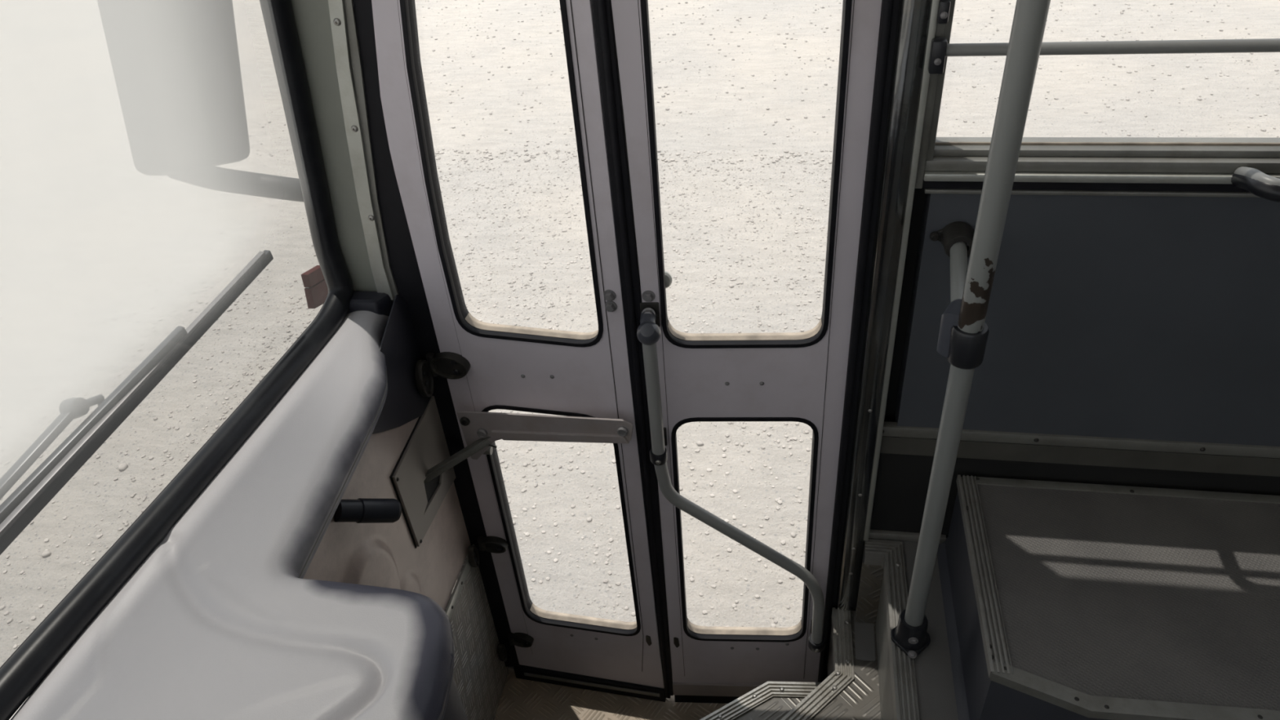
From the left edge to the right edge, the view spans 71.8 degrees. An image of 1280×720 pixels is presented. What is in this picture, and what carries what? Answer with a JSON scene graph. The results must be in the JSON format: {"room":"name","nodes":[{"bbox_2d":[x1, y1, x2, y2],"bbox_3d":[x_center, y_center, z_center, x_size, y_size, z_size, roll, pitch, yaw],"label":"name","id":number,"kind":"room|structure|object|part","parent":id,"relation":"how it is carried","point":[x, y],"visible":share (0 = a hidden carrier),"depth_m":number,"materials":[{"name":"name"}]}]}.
{"room":"transit interior","nodes":[
{"label":"transit interior","id":0,"kind":"room"},
{"bbox_2d":[444,554,509,719],"bbox_3d":[-0.444,0.868,1.954,0.020,0.525,0.762,3,38,10],"label":"wall","id":1,"kind":"structure","parent":0,"point":[480,676],"depth_m":2.13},
{"bbox_2d":[10,290,471,719],"bbox_3d":[-0.534,0.852,0.952,0.519,0.718,2.460,4,38,11],"label":"dashboard","id":2,"kind":"object","parent":1,"relation":"on","point":[314,576],"visible":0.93,"depth_m":1.16,"materials":[{"name":"plastic"}]},
{"bbox_3d":[-0.522,-0.095,1.665,0.110,0.060,0.048,3,38,10],"label":"corner moulding","id":3,"kind":"part","parent":2,"relation":"part of","materials":[{"name":"plastic"}]},
{"bbox_3d":[-0.479,0.443,1.556,0.016,0.634,0.862,3,38,10],"label":"panel","id":4,"kind":"part","parent":2,"relation":"part of","materials":[{"name":"grey plastic"}]},
{"bbox_3d":[-0.448,0.023,1.667,0.003,0.274,0.319,3,38,10],"label":"dark trim","id":5,"kind":"part","parent":2,"relation":"part of","materials":[{"name":"plastic"}]},
{"bbox_3d":[-0.430,0.223,1.809,0.006,0.241,0.264,3,38,10],"label":"plate","id":6,"kind":"part","parent":2,"relation":"part of","materials":[{"name":"paint"}]},
{"bbox_2d":[445,544,474,619],"bbox_3d":[-0.449,0.669,1.798,0.007,0.030,0.758,3,38,10],"label":"trim","id":7,"kind":"structure","parent":1,"relation":"attached to","point":[462,578],"depth_m":1.99,"materials":[{"name":"metal"}]},
{"bbox_2d":[493,668,727,719],"bbox_3d":[-0.041,1.103,2.059,0.930,0.030,0.770,3,38,10],"label":"floor","id":8,"kind":"structure","parent":0,"point":[521,699],"depth_m":2.31,"materials":[{"name":"grey metal"}]},
{"bbox_2d":[734,697,804,719],"bbox_3d":[0.049,1.038,1.936,0.713,0.210,0.684,3,38,10],"label":"step","id":9,"kind":"structure","parent":8,"relation":"on","point":[775,708],"depth_m":2.04,"materials":[{"name":"grey metal"}]},
{"bbox_2d":[699,681,821,719],"bbox_3d":[0.054,0.886,1.980,0.849,0.038,0.102,-18,39,-17],"label":"trim","id":10,"kind":"structure","parent":9,"relation":"attached to","point":[766,691],"depth_m":2.06,"materials":[{"name":"metal"}]},
{"bbox_2d":[811,610,880,719],"bbox_3d":[0.265,0.862,1.787,0.427,0.219,0.732,3,38,10],"label":"step","id":11,"kind":"structure","parent":9,"relation":"on","point":[860,700],"depth_m":1.81,"materials":[{"name":"grey metal"}]},
{"bbox_2d":[291,0,1279,446],"bbox_3d":[2.801,-0.144,1.042,6.841,3.200,0.090,3,38,10],"label":"wall","id":12,"kind":"structure","parent":0,"point":[1152,317],"depth_m":1.46,"materials":[{"name":"grey plastic"}]},
{"bbox_2d":[0,0,353,719],"bbox_3d":[-0.762,-0.079,0.284,0.223,1.677,2.330,4,38,11],"label":"window","id":13,"kind":"structure","parent":12,"relation":"in","point":[118,206],"depth_m":1.08,"materials":[{"name":"clear glass"}]},
{"bbox_3d":[-0.774,-0.071,0.279,0.205,1.660,2.310,4,38,12],"label":"pane","id":14,"kind":"part","parent":13,"relation":"part of","materials":[{"name":"clear glass"}]},
{"bbox_2d":[0,249,273,555],"bbox_3d":[-0.719,0.036,1.247,0.053,0.081,0.653,6,38,14],"label":"wiper","id":15,"kind":"object","parent":13,"relation":"attached to","point":[38,489],"visible":0.9,"depth_m":1.17,"materials":[{"name":"grey metal"}]},
{"bbox_3d":[-0.744,0.091,1.172,0.032,0.061,0.403,8,39,17],"label":"arm","id":16,"kind":"part","parent":15,"relation":"part of"},
{"bbox_2d":[328,0,399,302],"bbox_3d":[-0.430,-0.777,1.142,0.232,1.682,0.015,3,38,10],"label":"trim","id":17,"kind":"structure","parent":12,"relation":"attached to","point":[336,7],"depth_m":1.47,"materials":[{"name":"metal"}]},
{"bbox_2d":[352,0,525,666],"bbox_3d":[-0.358,-0.321,1.514,0.267,2.865,0.041,3,38,10],"label":"trim","id":18,"kind":"structure","parent":12,"relation":"attached to","point":[402,255],"depth_m":1.65,"materials":[{"name":"black rubber"}]},
{"bbox_2d":[371,0,671,702],"bbox_3d":[-0.230,-0.062,1.602,0.464,2.400,0.154,3,38,10],"label":"door","id":19,"kind":"structure","parent":12,"relation":"in","point":[587,379],"depth_m":1.70,"materials":[{"name":"paint"}]},
{"bbox_3d":[-0.425,0.036,1.736,0.006,0.076,0.044,3,38,10],"label":"wall plate","id":20,"kind":"part","parent":19,"relation":"part of","materials":[{"name":"metal"}]},
{"bbox_3d":[-0.372,0.010,1.734,0.072,0.046,0.006,5,38,12],"label":"plate","id":21,"kind":"part","parent":19,"relation":"part of","materials":[{"name":"metal"}]},
{"bbox_3d":[-0.369,0.199,1.791,0.168,0.083,0.014,-15,38,-13],"label":"lever","id":22,"kind":"part","parent":19,"relation":"part of","materials":[{"name":"metal"}]},
{"bbox_3d":[-0.338,0.427,2.050,0.058,0.030,0.006,5,38,12],"label":"plate","id":23,"kind":"part","parent":19,"relation":"part of","materials":[{"name":"metal"}]},
{"bbox_3d":[-0.302,0.717,2.266,0.052,0.028,0.006,5,38,12],"label":"plate","id":24,"kind":"part","parent":19,"relation":"part of","materials":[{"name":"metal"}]},
{"bbox_3d":[-0.185,0.159,1.753,0.363,0.150,0.005,5,38,12],"label":"arm plate","id":25,"kind":"part","parent":19,"relation":"part of","materials":[{"name":"paint"}]},
{"bbox_2d":[817,0,899,682],"bbox_3d":[0.381,-0.116,1.523,0.024,2.500,0.061,3,38,10],"label":"trim","id":26,"kind":"structure","parent":12,"relation":"attached to","point":[890,8],"depth_m":1.48,"materials":[{"name":"black rubber"}]},
{"bbox_2d":[835,0,932,610],"bbox_3d":[0.395,-0.268,1.363,0.048,2.068,0.024,3,38,10],"label":"trim","id":27,"kind":"structure","parent":12,"relation":"attached to","point":[913,15],"depth_m":1.45,"materials":[{"name":"rubber"}]},
{"bbox_2d":[863,0,939,541],"bbox_3d":[0.413,-0.369,1.305,0.010,1.840,0.046,3,38,10],"label":"trim","id":28,"kind":"structure","parent":12,"relation":"attached to","point":[935,4],"depth_m":1.42,"materials":[{"name":"metal"}]},
{"bbox_2d":[868,528,946,543],"bbox_3d":[0.552,0.368,1.845,0.165,0.017,0.012,3,38,10],"label":"trim","id":29,"kind":"structure","parent":12,"relation":"attached to","point":[873,534],"depth_m":1.84,"materials":[{"name":"grey metal"}]},
{"bbox_2d":[870,417,1279,538],"bbox_3d":[3.334,0.364,1.308,5.835,0.290,0.038,3,38,10],"label":"wall panel","id":30,"kind":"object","parent":12,"relation":"attached to","point":[902,482],"depth_m":1.70,"materials":[{"name":"black plastic"}]},
{"bbox_2d":[880,435,1279,476],"bbox_3d":[3.325,0.284,1.214,5.830,0.043,0.016,3,38,10],"label":"trim","id":31,"kind":"structure","parent":12,"relation":"attached to","point":[1178,461],"depth_m":1.63,"materials":[{"name":"grey metal"}]},
{"bbox_2d":[882,421,1279,457],"bbox_3d":[3.322,0.258,1.191,5.830,0.023,0.021,3,38,10],"label":"trim","id":32,"kind":"structure","parent":12,"relation":"attached to","point":[890,428],"depth_m":1.61,"materials":[{"name":"metal"}]},
{"bbox_2d":[915,0,1279,202],"bbox_3d":[3.252,-0.499,0.589,5.832,0.950,0.165,3,38,10],"label":"window","id":33,"kind":"structure","parent":12,"relation":"in","point":[1158,166],"depth_m":1.31,"materials":[{"name":"metal"}]},
{"bbox_3d":[3.260,-0.532,0.624,5.832,0.940,0.068,3,38,10],"label":"frame","id":34,"kind":"part","parent":33,"relation":"part of","materials":[{"name":"metal"}]},
{"bbox_3d":[3.300,-0.192,0.881,5.810,0.028,0.064,3,38,10],"label":"sill","id":35,"kind":"part","parent":33,"relation":"part of","materials":[{"name":"metal"}]},
{"bbox_2d":[928,0,1279,74],"bbox_3d":[3.173,-0.320,0.746,5.626,0.096,0.025,3,38,10],"label":"bar","id":36,"kind":"object","parent":33,"relation":"attached to","point":[940,48],"visible":1,"depth_m":1.19,"materials":[{"name":"grey paint"}]},
{"bbox_3d":[0.952,-0.236,1.220,0.225,0.057,0.103,3,38,10],"label":"handrail","id":37,"kind":"part","parent":33,"relation":"part of","materials":[{"name":"grey metal"}]},
{"bbox_2d":[855,562,883,624],"bbox_3d":[0.492,0.503,1.897,0.044,0.190,0.010,3,38,10],"label":"wall","id":38,"kind":"structure","parent":0,"point":[871,575],"depth_m":1.89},
{"bbox_2d":[875,573,893,719],"bbox_3d":[0.457,0.714,1.613,0.002,0.200,0.700,3,38,10],"label":"wall","id":39,"kind":"structure","parent":0,"point":[882,633],"depth_m":1.77,"materials":[{"name":"metal"}]},
{"bbox_2d":[780,607,854,719],"bbox_3d":[0.278,0.746,1.776,0.127,0.038,0.671,25,46,33],"label":"trim","id":40,"kind":"structure","parent":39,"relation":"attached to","point":[843,674],"depth_m":1.85,"materials":[{"name":"metal"}]},
{"bbox_2d":[853,611,875,661],"bbox_3d":[0.489,0.600,1.923,0.042,0.003,0.123,3,38,10],"label":"trim","id":41,"kind":"structure","parent":39,"relation":"attached to","point":[864,640],"depth_m":1.91,"materials":[{"name":"plastic"}]},
{"bbox_2d":[864,539,919,719],"bbox_3d":[0.448,0.623,1.553,0.076,0.038,0.774,3,38,10],"label":"trim","id":42,"kind":"structure","parent":39,"relation":"attached to","point":[889,554],"depth_m":1.71,"materials":[{"name":"metal"}]},
{"bbox_2d":[855,537,958,719],"bbox_3d":[3.117,1.494,0.297,5.828,0.250,3.048,3,38,10],"label":"floor","id":43,"kind":"structure","parent":0,"point":[936,699],"depth_m":1.62,"materials":[{"name":"plastic"}]},
{"bbox_2d":[890,0,1050,658],"bbox_3d":[0.450,-0.462,1.030,0.088,2.326,0.290,3,38,10],"label":"pole","id":44,"kind":"object","parent":43,"relation":"on","point":[963,333],"visible":1,"depth_m":1.22,"materials":[{"name":"grey metal"}]},
{"bbox_2d":[936,298,962,357],"bbox_3d":[0.449,-0.051,1.260,0.038,0.070,0.073,12,40,21],"label":"clamp","id":45,"kind":"object","parent":44,"relation":"attached to","point":[949,343],"depth_m":1.24,"materials":[{"name":"plastic"}]},
{"bbox_2d":[937,474,1279,719],"bbox_3d":[1.987,0.515,1.337,2.886,0.205,0.497,3,38,10],"label":"platform","id":46,"kind":"object","parent":43,"relation":"on","point":[1062,601],"visible":1,"depth_m":1.48,"materials":[{"name":"plastic"}]},
{"bbox_3d":[0.595,0.359,1.540,0.034,0.018,0.432,3,38,10],"label":"edge trim","id":47,"kind":"part","parent":46,"relation":"part of","materials":[{"name":"grey metal"}]},
{"bbox_3d":[2.031,0.293,1.462,2.860,0.004,0.019,3,38,10],"label":"edge trim","id":48,"kind":"part","parent":46,"relation":"part of","materials":[{"name":"metal"}]},
{"bbox_3d":[1.959,0.556,1.133,2.871,0.018,0.092,3,38,10],"label":"edge trim","id":49,"kind":"part","parent":46,"relation":"part of","materials":[{"name":"metal"}]},
{"bbox_3d":[0.415,-0.118,1.521,0.044,2.500,0.050,3,38,10],"label":"wall pillar","id":50,"kind":"structure","parent":0,"visible":0},
{"bbox_2d":[596,0,881,703],"bbox_3d":[0.179,-0.059,1.549,0.420,2.396,0.110,-1,37,5],"label":"door","id":51,"kind":"structure","parent":50,"relation":"attached to","point":[681,378],"depth_m":1.62,"materials":[{"name":"paint"}]},
{"bbox_3d":[0.018,-0.080,1.564,0.033,0.051,0.004,-1,37,6],"label":"bracket plate","id":52,"kind":"part","parent":51,"relation":"part of","materials":[{"name":"metal"}]},
{"bbox_3d":[0.275,0.837,2.245,0.382,0.048,0.012,-1,37,6],"label":"rail","id":53,"kind":"part","parent":51,"relation":"part of","materials":[{"name":"paint"}]},
{"bbox_3d":[0.210,0.302,1.778,0.358,0.865,0.025,-1,37,6],"label":"grab rail","id":54,"kind":"part","parent":51,"relation":"part of","materials":[{"name":"grey metal"}]},
{"label":"outside","id":55,"kind":"structure","parent":0,"visible":0},
{"bbox_2d":[0,0,1279,666],"bbox_3d":[0.370,1.172,2.496,120.000,0.001,120.000,3,38,10],"label":"ground","id":56,"kind":"structure","parent":55,"point":[261,91],"depth_m":5.32,"materials":[{"name":"beige sand"}]},
{"bbox_2d":[40,550,51,557],"bbox_3d":[-2.254,0.736,3.356,0.031,0.022,0.030,-32,45,-31],"label":"pebble","id":57,"kind":"object","parent":56,"relation":"on","point":[46,553],"visible":1,"depth_m":3.35,"materials":[{"name":"stone"}]},
{"bbox_2d":[117,463,128,471],"bbox_3d":[-2.177,0.451,3.723,0.038,0.027,0.038,17,42,27],"label":"pebble","id":58,"kind":"object","parent":56,"relation":"on","point":[122,467],"visible":1,"depth_m":3.71,"materials":[{"name":"stone"}]},
{"bbox_2d":[586,516,591,522],"bbox_3d":[-0.190,0.598,3.312,0.021,0.015,0.021,-5,37,0],"label":"pebble","id":59,"kind":"object","parent":56,"relation":"on","point":[588,519],"visible":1,"depth_m":3.31,"materials":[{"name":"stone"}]},
{"bbox_2d":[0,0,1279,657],"bbox_3d":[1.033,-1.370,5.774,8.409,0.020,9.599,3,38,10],"label":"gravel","id":60,"kind":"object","parent":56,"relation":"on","point":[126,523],"visible":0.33,"depth_m":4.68,"materials":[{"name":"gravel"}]},
{"bbox_2d":[696,440,703,445],"bbox_3d":[0.244,0.340,3.603,0.027,0.020,0.027,-14,38,-12],"label":"pebble","id":61,"kind":"object","parent":56,"relation":"on","point":[699,442],"visible":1,"depth_m":3.60,"materials":[{"name":"stone"}]},
{"bbox_2d":[770,623,776,627],"bbox_3d":[0.435,0.869,2.885,0.017,0.012,0.017,-3,37,2],"label":"pebble","id":62,"kind":"object","parent":56,"relation":"on","point":[772,625],"visible":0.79,"depth_m":2.88,"materials":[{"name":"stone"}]},
{"bbox_2d":[790,532,795,537],"bbox_3d":[0.553,0.630,3.187,0.021,0.015,0.020,28,48,35],"label":"pebble","id":63,"kind":"object","parent":56,"relation":"on","point":[793,534],"visible":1,"depth_m":3.18,"materials":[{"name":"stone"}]},
{"bbox_3d":[-0.807,1.202,1.216,0.020,1.330,2.490,3,38,10],"label":"wall","id":64,"kind":"structure","parent":0,"visible":0},
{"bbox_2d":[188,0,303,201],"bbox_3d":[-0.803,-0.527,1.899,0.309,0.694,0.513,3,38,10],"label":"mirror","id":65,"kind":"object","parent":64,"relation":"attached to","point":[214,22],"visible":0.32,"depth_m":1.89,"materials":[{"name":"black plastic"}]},
{"bbox_3d":[-0.756,-0.388,2.012,0.131,0.330,0.523,26,47,34],"label":"mirror arm","id":66,"kind":"part","parent":65,"relation":"part of","materials":[{"name":"black plastic"}]},
{"bbox_2d":[301,265,328,308],"bbox_3d":[-0.639,-0.153,1.777,0.015,0.100,0.120,3,38,10],"label":"reflector","id":67,"kind":"object","parent":64,"relation":"attached to","point":[316,290],"visible":0.75,"depth_m":1.74,"materials":[{"name":"red plastic"}]}
]}

